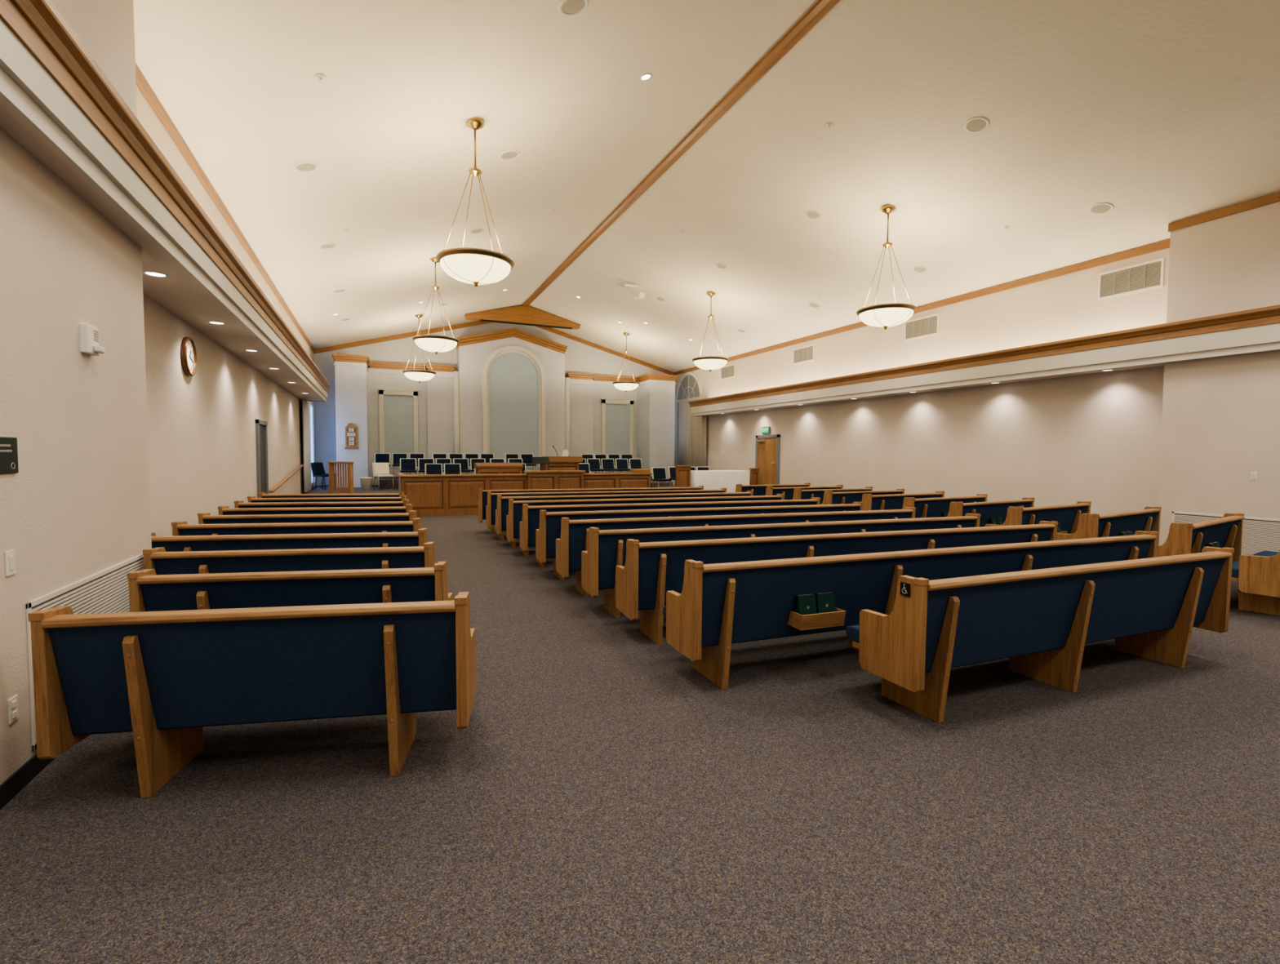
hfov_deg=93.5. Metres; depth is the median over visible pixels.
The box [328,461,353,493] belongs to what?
balustrade
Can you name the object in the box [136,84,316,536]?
wall
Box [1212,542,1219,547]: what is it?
hymnal
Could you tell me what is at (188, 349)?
wall clock
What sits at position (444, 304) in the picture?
ceiling speaker
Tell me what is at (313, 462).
chair
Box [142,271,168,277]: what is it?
recessed light
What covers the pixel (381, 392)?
trim
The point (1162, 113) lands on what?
ceiling
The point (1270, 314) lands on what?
trim
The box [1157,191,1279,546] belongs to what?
wall
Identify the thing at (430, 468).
chair
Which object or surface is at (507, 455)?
chair
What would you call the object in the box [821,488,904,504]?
pew
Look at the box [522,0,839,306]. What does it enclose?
trim
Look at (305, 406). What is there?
curtain
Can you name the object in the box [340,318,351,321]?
ceiling speaker
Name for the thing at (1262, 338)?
trim
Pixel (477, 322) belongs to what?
trim
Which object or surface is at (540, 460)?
music stand
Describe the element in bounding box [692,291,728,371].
pendant light
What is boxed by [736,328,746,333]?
ceiling speaker
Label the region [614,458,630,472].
chair
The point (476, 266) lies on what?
pendant light
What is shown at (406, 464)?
cushion
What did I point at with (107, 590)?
air vent
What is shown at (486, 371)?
trim
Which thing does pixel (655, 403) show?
wall
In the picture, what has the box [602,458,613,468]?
cushion
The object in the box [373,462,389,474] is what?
cushion
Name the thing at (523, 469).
chair
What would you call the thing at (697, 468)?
chair
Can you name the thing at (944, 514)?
hymnal
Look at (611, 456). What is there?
cushion
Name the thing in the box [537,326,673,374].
trim
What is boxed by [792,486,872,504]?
pew
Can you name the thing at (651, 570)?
pew
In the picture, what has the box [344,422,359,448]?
hymn board
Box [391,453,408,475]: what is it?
chair
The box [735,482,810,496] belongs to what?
pew
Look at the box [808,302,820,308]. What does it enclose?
ceiling speaker
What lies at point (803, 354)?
air vent
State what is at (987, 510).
pew
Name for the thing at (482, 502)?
pew
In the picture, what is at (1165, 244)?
trim
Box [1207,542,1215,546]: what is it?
hymnal
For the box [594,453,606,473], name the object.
chair
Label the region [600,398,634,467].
trim
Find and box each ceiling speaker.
[293,161,319,173]
[318,243,337,249]
[332,288,346,293]
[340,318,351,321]
[438,302,448,306]
[468,227,484,234]
[498,150,519,159]
[557,0,588,16]
[655,296,666,302]
[715,262,728,269]
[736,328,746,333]
[804,209,822,219]
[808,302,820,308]
[911,265,928,273]
[963,116,989,133]
[1088,202,1114,214]
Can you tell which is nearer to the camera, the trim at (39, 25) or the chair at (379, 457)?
the trim at (39, 25)
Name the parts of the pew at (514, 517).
panel, backrest, rail, panel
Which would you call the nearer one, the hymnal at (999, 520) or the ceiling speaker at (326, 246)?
the hymnal at (999, 520)
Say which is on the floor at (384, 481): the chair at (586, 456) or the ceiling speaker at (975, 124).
the chair at (586, 456)
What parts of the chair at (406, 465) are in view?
seat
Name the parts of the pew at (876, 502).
panel, backrest, rail, panel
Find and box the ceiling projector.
[624,283,644,298]
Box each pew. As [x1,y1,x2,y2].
[27,591,475,797]
[126,561,453,612]
[142,542,435,574]
[151,528,427,551]
[171,518,421,536]
[197,510,416,524]
[217,504,412,515]
[234,499,408,508]
[247,495,406,502]
[257,491,404,497]
[478,485,703,533]
[485,488,726,540]
[495,490,753,547]
[506,493,784,556]
[519,497,820,567]
[535,502,863,580]
[555,506,915,597]
[581,513,980,618]
[615,520,1057,644]
[662,530,1159,689]
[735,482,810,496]
[765,484,843,499]
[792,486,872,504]
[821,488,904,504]
[845,546,1234,723]
[862,491,944,511]
[902,493,987,518]
[946,497,1034,527]
[984,501,1091,533]
[1056,506,1161,546]
[1156,513,1244,561]
[1231,551,1279,615]
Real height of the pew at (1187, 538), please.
0.908 m
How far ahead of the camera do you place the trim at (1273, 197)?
8.92 m
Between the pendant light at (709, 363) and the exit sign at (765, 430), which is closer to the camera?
the pendant light at (709, 363)
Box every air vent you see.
[25,553,144,751]
[720,364,735,379]
[792,344,814,364]
[903,313,939,341]
[1097,257,1164,300]
[1171,511,1279,555]
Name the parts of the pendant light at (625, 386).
lamp shade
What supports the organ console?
on the floor
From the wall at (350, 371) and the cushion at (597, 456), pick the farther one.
the cushion at (597, 456)
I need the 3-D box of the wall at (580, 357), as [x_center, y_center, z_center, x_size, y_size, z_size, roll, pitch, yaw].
[-5.020,-3.118,24.073,14.600,7.120,0.200,-1,3,-23]
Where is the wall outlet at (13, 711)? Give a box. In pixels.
[7,694,18,724]
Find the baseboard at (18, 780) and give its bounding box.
[0,753,55,809]
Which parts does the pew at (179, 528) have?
panel, rail, backrest, panel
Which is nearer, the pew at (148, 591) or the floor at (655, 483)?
the pew at (148, 591)
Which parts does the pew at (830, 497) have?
panel, backrest, rail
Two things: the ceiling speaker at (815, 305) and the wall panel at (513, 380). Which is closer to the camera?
the ceiling speaker at (815, 305)
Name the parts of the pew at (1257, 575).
seat, panel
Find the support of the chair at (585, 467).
on the floor
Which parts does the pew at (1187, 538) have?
panel, backrest, rail, panel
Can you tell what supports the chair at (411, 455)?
on the floor at (384, 481)
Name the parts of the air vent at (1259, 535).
grille frame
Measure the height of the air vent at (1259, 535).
0.640 m
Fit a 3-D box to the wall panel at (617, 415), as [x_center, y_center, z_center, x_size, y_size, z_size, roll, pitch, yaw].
[-0.962,-1.940,25.340,1.120,2.690,0.030,-1,3,-23]
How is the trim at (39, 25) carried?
attached to the wall at (202, 426)
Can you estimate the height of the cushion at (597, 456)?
0.342 m
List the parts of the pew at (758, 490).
panel, backrest, rail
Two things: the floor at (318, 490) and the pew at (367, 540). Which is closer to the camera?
the pew at (367, 540)
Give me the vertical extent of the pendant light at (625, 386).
2.240 m
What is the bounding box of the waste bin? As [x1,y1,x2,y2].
[359,477,372,490]
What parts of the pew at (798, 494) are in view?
panel, rail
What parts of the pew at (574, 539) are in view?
panel, backrest, rail, panel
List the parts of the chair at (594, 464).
seat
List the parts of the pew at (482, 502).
panel, backrest, rail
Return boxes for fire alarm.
[79,323,105,355]
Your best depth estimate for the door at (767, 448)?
20.25 m
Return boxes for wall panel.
[383,395,413,469]
[488,352,538,468]
[605,403,629,467]
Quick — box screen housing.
[464,305,581,329]
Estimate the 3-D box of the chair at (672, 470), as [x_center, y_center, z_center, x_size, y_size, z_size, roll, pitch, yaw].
[1.300,-0.086,20.658,0.500,0.859,0.526,-1,3,-23]
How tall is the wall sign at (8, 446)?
0.170 m
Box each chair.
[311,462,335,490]
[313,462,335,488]
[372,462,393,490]
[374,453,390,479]
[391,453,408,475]
[400,458,416,475]
[408,453,425,475]
[417,458,434,474]
[424,463,442,474]
[431,453,447,463]
[435,458,451,471]
[443,463,461,474]
[448,453,464,474]
[453,458,471,474]
[464,453,479,474]
[470,458,485,474]
[480,453,493,462]
[489,458,504,462]
[505,453,519,462]
[507,458,522,463]
[520,453,536,471]
[521,463,526,473]
[578,463,590,473]
[581,453,596,473]
[586,458,604,473]
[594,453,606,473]
[600,458,618,472]
[607,453,623,472]
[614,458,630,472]
[620,453,632,472]
[628,458,641,469]
[651,467,671,487]
[668,466,675,487]
[696,466,709,470]
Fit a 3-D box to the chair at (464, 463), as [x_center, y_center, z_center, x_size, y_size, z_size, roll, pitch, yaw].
[-5.865,-0.345,19.829,0.500,0.859,0.526,-1,3,-25]
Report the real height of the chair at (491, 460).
0.859 m
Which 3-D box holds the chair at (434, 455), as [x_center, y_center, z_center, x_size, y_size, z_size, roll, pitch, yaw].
[-6.964,-0.566,20.978,0.500,0.859,0.526,-1,3,-22]
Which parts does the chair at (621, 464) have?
seat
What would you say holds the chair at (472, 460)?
on the floor at (655, 483)
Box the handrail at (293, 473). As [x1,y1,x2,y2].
[268,464,303,493]
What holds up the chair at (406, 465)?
on the floor at (655, 483)
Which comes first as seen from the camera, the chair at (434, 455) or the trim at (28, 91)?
the trim at (28, 91)
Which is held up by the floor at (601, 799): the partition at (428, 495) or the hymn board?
the partition at (428, 495)
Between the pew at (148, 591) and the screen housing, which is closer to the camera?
the pew at (148, 591)
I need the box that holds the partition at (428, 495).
[397,468,652,516]
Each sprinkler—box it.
[313,73,326,80]
[825,122,833,128]
[1001,225,1009,229]
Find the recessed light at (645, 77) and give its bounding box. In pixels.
[639,72,652,80]
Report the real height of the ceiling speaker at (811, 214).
0.104 m
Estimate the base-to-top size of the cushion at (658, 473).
0.342 m
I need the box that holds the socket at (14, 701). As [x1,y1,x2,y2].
[12,699,17,719]
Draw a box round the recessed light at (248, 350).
[244,349,258,351]
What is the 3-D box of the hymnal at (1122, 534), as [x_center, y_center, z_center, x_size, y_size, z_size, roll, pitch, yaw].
[6.360,0.767,7.897,0.144,0.218,0.069,-1,3,-33]
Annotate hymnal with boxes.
[795,593,816,615]
[814,591,835,613]
[942,511,948,516]
[989,517,997,524]
[996,517,1003,524]
[1057,523,1061,532]
[1120,532,1127,536]
[1124,531,1133,535]
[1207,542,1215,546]
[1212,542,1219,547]
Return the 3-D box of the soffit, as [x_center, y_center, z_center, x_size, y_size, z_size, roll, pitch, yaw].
[-5.022,-1.900,7.154,0.620,0.060,23.280,-1,3,-23]
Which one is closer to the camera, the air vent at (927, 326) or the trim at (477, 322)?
the air vent at (927, 326)
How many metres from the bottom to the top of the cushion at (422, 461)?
0.342 m
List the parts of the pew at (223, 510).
panel, rail, backrest, panel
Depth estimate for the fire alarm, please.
3.56 m
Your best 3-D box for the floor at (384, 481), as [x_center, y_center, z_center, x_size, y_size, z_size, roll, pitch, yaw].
[-4.300,-0.046,22.520,10.000,0.300,2.300,-1,3,-23]
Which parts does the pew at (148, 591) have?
panel, rail, backrest, panel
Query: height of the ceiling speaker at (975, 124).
0.104 m
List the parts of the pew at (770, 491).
panel, backrest, rail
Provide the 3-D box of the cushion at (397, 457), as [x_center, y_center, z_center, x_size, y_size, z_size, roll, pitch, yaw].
[-8.219,-0.798,20.609,0.430,0.342,0.137,-1,3,-22]
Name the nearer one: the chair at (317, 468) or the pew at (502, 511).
the pew at (502, 511)
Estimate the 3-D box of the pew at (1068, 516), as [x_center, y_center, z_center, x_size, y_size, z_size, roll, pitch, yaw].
[5.981,0.763,9.123,2.058,0.908,0.737,-1,3,-31]
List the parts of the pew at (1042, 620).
seat, panel, backrest, rail, panel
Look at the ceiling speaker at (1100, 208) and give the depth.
9.61 m
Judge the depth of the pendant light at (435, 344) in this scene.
13.68 m
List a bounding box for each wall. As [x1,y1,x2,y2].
[0,0,151,784]
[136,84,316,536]
[313,322,667,485]
[331,353,368,487]
[367,360,427,484]
[424,364,456,474]
[456,328,567,474]
[564,372,595,473]
[593,374,637,473]
[635,373,677,484]
[674,248,1169,515]
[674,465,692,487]
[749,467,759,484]
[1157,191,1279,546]
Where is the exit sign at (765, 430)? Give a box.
[761,426,770,434]
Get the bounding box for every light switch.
[4,549,15,576]
[1249,471,1257,479]
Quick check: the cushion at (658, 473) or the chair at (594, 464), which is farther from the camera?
the chair at (594, 464)
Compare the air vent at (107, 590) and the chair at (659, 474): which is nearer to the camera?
the air vent at (107, 590)
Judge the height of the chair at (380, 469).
0.859 m
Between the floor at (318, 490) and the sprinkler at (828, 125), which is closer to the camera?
the sprinkler at (828, 125)
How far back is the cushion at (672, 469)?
20.74 m
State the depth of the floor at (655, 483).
21.97 m
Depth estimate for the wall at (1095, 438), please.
13.05 m
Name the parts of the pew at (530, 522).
panel, backrest, rail, panel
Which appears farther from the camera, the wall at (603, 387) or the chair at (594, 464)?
the wall at (603, 387)
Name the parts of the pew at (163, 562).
panel, rail, backrest, panel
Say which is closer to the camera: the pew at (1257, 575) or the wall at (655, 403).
the pew at (1257, 575)
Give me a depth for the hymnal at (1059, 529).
8.92 m
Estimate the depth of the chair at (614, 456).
23.71 m
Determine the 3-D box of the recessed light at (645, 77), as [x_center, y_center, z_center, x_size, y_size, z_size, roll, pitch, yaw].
[0.078,-5.396,8.013,0.171,0.062,0.173,1,3,13]
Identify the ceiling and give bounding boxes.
[133,0,1279,372]
[699,362,1164,416]
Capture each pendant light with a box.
[402,314,435,382]
[412,257,459,354]
[435,117,514,286]
[612,332,639,391]
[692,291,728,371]
[856,204,916,329]
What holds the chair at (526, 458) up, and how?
on the floor at (384, 481)
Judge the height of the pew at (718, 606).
0.908 m
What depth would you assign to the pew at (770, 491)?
13.47 m
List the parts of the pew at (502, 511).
panel, backrest, rail, panel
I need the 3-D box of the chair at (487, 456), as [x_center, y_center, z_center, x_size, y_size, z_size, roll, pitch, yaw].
[-5.451,-0.589,21.633,0.500,0.859,0.526,-1,3,-25]
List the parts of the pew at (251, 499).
panel, rail, backrest, panel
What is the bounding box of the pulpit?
[541,445,582,471]
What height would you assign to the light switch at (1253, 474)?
0.116 m
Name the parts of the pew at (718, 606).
seat, panel, backrest, rail, panel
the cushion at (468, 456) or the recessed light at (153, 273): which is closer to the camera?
the recessed light at (153, 273)
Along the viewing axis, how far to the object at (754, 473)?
20.20 m
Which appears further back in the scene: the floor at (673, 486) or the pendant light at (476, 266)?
the floor at (673, 486)
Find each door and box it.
[255,419,268,497]
[755,434,780,484]
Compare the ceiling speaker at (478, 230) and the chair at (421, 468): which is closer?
the ceiling speaker at (478, 230)
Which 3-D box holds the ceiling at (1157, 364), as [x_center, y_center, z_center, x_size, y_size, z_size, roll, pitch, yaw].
[7.168,-2.111,12.921,0.620,0.060,24.180,-1,3,-23]
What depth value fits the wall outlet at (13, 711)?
2.82 m
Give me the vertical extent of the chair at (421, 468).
0.859 m
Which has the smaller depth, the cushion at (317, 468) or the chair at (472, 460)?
the cushion at (317, 468)
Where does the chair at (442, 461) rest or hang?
on the floor at (655, 483)
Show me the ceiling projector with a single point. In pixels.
(637, 295)
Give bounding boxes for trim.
[0,0,330,393]
[0,17,327,401]
[135,64,315,353]
[313,320,491,354]
[377,389,418,469]
[453,371,459,453]
[482,345,545,468]
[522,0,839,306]
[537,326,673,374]
[564,377,569,456]
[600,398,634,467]
[673,239,1169,375]
[688,304,1279,407]
[691,322,1279,416]
[1168,191,1279,231]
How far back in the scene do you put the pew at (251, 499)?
9.68 m
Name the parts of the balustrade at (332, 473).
post, rail, post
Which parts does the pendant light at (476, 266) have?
suspension rod, suspension rod, stem, lamp shade, suspension rod, suspension rod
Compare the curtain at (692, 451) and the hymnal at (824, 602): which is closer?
the hymnal at (824, 602)
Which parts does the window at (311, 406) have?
pane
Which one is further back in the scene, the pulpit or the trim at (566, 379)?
the trim at (566, 379)
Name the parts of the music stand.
desk plate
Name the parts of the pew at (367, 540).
rail, backrest, panel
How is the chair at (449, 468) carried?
on the floor
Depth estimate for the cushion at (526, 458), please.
22.33 m
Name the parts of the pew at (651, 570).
panel, backrest, rail, panel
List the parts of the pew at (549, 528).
panel, backrest, rail, panel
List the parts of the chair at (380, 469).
seat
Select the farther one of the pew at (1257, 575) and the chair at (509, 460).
the chair at (509, 460)
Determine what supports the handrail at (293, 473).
attached to the wall at (202, 426)
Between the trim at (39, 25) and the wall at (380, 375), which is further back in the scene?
the wall at (380, 375)
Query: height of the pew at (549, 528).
0.908 m
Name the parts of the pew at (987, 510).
panel, backrest, rail, panel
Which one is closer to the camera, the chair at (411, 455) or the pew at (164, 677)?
the pew at (164, 677)
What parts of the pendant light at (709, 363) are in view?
lamp shade, stem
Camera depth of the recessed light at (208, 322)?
7.03 m
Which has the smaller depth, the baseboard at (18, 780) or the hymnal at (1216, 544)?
the baseboard at (18, 780)
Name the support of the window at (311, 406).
in the wall at (202, 426)
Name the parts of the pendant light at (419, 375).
lamp shade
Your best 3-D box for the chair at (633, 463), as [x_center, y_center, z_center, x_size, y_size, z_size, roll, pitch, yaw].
[-0.084,-0.434,22.332,0.500,0.859,0.526,-1,3,-25]
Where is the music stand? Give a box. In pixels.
[531,457,550,471]
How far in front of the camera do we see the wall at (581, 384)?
24.46 m
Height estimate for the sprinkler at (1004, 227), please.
0.064 m
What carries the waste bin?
on the floor at (318, 490)
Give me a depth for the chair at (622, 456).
23.92 m
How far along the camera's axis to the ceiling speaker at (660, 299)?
18.25 m
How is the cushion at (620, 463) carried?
on the chair at (621, 464)
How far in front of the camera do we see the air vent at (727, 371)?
22.52 m
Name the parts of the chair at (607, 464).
seat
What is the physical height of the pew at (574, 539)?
0.908 m
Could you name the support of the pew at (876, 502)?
on the floor at (601, 799)
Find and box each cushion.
[311,462,324,474]
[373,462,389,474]
[375,453,389,463]
[393,453,406,463]
[400,458,415,469]
[410,453,423,463]
[419,458,433,469]
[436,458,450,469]
[449,453,462,463]
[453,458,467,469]
[465,453,478,463]
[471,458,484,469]
[520,453,533,463]
[582,454,592,463]
[587,458,599,468]
[595,454,606,463]
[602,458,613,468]
[608,454,619,463]
[616,458,627,468]
[622,454,631,463]
[653,467,666,478]
[669,466,675,477]
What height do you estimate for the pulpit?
1.419 m
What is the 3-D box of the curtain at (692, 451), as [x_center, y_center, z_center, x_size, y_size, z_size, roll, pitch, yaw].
[2.159,-1.682,24.991,0.128,3.560,2.354,-1,3,-23]
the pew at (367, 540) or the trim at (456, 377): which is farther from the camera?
the trim at (456, 377)
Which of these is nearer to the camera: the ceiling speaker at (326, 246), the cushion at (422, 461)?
the ceiling speaker at (326, 246)
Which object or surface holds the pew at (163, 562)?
on the floor at (601, 799)
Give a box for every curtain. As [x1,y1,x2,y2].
[302,400,311,492]
[678,395,706,470]
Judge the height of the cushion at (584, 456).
0.342 m
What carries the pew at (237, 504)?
on the floor at (601, 799)
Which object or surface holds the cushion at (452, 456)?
on the chair at (451, 456)
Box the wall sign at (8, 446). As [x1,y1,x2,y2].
[0,436,18,474]
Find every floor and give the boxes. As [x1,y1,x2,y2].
[0,514,1279,963]
[302,484,398,493]
[379,475,652,488]
[397,480,672,488]
[650,483,675,487]
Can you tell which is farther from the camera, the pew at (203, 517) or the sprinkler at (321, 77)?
the pew at (203, 517)
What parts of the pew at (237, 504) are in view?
panel, rail, backrest, panel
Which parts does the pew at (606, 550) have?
panel, backrest, rail, panel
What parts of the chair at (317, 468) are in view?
seat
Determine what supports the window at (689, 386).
in the wall at (1095, 438)
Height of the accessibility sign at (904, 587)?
0.076 m
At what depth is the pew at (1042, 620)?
3.99 m
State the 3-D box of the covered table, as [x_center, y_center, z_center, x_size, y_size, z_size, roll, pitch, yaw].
[2.544,0.003,19.979,2.202,0.755,0.881,-1,3,-23]
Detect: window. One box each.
[306,401,315,485]
[675,372,702,465]
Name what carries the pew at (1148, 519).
on the floor at (601, 799)
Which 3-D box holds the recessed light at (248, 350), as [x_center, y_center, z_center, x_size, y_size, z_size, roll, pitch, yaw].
[-5.783,-1.965,8.960,0.180,0.029,0.180,-1,3,-23]
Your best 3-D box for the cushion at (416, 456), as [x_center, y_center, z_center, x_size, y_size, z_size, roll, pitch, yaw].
[-7.718,-0.805,20.826,0.430,0.342,0.137,-1,3,-23]
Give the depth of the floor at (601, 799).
2.67 m
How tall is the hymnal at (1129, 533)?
0.218 m
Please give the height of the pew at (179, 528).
0.908 m
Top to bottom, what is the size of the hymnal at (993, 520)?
0.218 m
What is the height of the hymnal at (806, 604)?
0.218 m
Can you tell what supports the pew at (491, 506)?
on the floor at (601, 799)
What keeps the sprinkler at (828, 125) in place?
attached to the ceiling at (1162, 113)
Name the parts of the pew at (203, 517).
panel, rail, backrest, panel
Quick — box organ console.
[473,462,523,474]
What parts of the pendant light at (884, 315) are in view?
suspension rod, suspension rod, lamp shade, stem, suspension rod, suspension rod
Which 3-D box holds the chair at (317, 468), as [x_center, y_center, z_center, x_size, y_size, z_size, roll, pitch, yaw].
[-9.957,-0.183,18.927,0.526,0.859,0.500,1,3,13]
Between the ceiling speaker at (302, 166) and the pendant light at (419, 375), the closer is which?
the ceiling speaker at (302, 166)
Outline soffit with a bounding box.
[0,103,323,400]
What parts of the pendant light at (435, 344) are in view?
suspension rod, suspension rod, lamp shade, suspension rod, suspension rod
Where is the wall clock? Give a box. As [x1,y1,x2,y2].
[180,337,196,376]
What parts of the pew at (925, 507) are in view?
panel, backrest, rail, panel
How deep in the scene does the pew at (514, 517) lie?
9.63 m
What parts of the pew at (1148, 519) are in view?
panel, backrest, rail, panel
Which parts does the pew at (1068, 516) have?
panel, backrest, rail, panel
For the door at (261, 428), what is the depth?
11.37 m
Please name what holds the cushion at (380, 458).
on the chair at (379, 457)
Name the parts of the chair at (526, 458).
seat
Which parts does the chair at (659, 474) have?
seat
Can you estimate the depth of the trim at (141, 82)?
7.63 m
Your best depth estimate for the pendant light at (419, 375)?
19.39 m
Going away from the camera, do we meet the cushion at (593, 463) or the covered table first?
the covered table
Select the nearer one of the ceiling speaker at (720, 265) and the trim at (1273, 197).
the trim at (1273, 197)
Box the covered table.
[690,470,749,492]
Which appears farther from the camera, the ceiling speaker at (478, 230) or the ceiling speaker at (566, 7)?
the ceiling speaker at (478, 230)
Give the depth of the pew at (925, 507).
10.37 m
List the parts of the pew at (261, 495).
panel, rail, backrest, panel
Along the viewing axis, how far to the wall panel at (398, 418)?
21.92 m
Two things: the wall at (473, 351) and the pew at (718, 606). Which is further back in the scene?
the wall at (473, 351)
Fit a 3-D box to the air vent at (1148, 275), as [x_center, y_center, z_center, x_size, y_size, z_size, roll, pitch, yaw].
[8.528,-3.519,10.484,0.020,0.480,1.000,-1,3,-23]
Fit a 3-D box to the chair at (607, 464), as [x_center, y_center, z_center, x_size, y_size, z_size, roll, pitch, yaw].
[-1.094,-0.418,21.895,0.500,0.859,0.526,-1,3,-24]
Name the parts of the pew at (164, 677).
panel, rail, backrest, panel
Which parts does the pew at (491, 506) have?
panel, backrest, rail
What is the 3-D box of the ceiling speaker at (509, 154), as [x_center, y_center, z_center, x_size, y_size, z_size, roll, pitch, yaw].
[-2.035,-5.099,9.381,0.317,0.104,0.328,-1,3,-30]
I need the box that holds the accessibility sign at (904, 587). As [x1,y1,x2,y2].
[900,582,910,596]
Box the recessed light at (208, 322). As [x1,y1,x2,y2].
[207,320,226,324]
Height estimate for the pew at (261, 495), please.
0.908 m
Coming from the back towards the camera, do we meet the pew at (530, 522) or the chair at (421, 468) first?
the chair at (421, 468)
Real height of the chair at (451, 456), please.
0.859 m
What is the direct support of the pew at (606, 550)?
on the floor at (601, 799)
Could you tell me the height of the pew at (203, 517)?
0.908 m
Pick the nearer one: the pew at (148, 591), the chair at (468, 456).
the pew at (148, 591)
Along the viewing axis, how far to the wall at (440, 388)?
22.30 m
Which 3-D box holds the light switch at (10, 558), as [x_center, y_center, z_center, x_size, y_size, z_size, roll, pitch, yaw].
[-2.956,0.380,2.829,0.011,0.116,0.074,-1,3,-23]
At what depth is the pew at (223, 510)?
7.94 m
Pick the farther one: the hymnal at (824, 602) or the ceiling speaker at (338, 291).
the ceiling speaker at (338, 291)
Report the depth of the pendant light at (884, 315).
10.85 m
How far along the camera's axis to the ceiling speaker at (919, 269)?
12.83 m

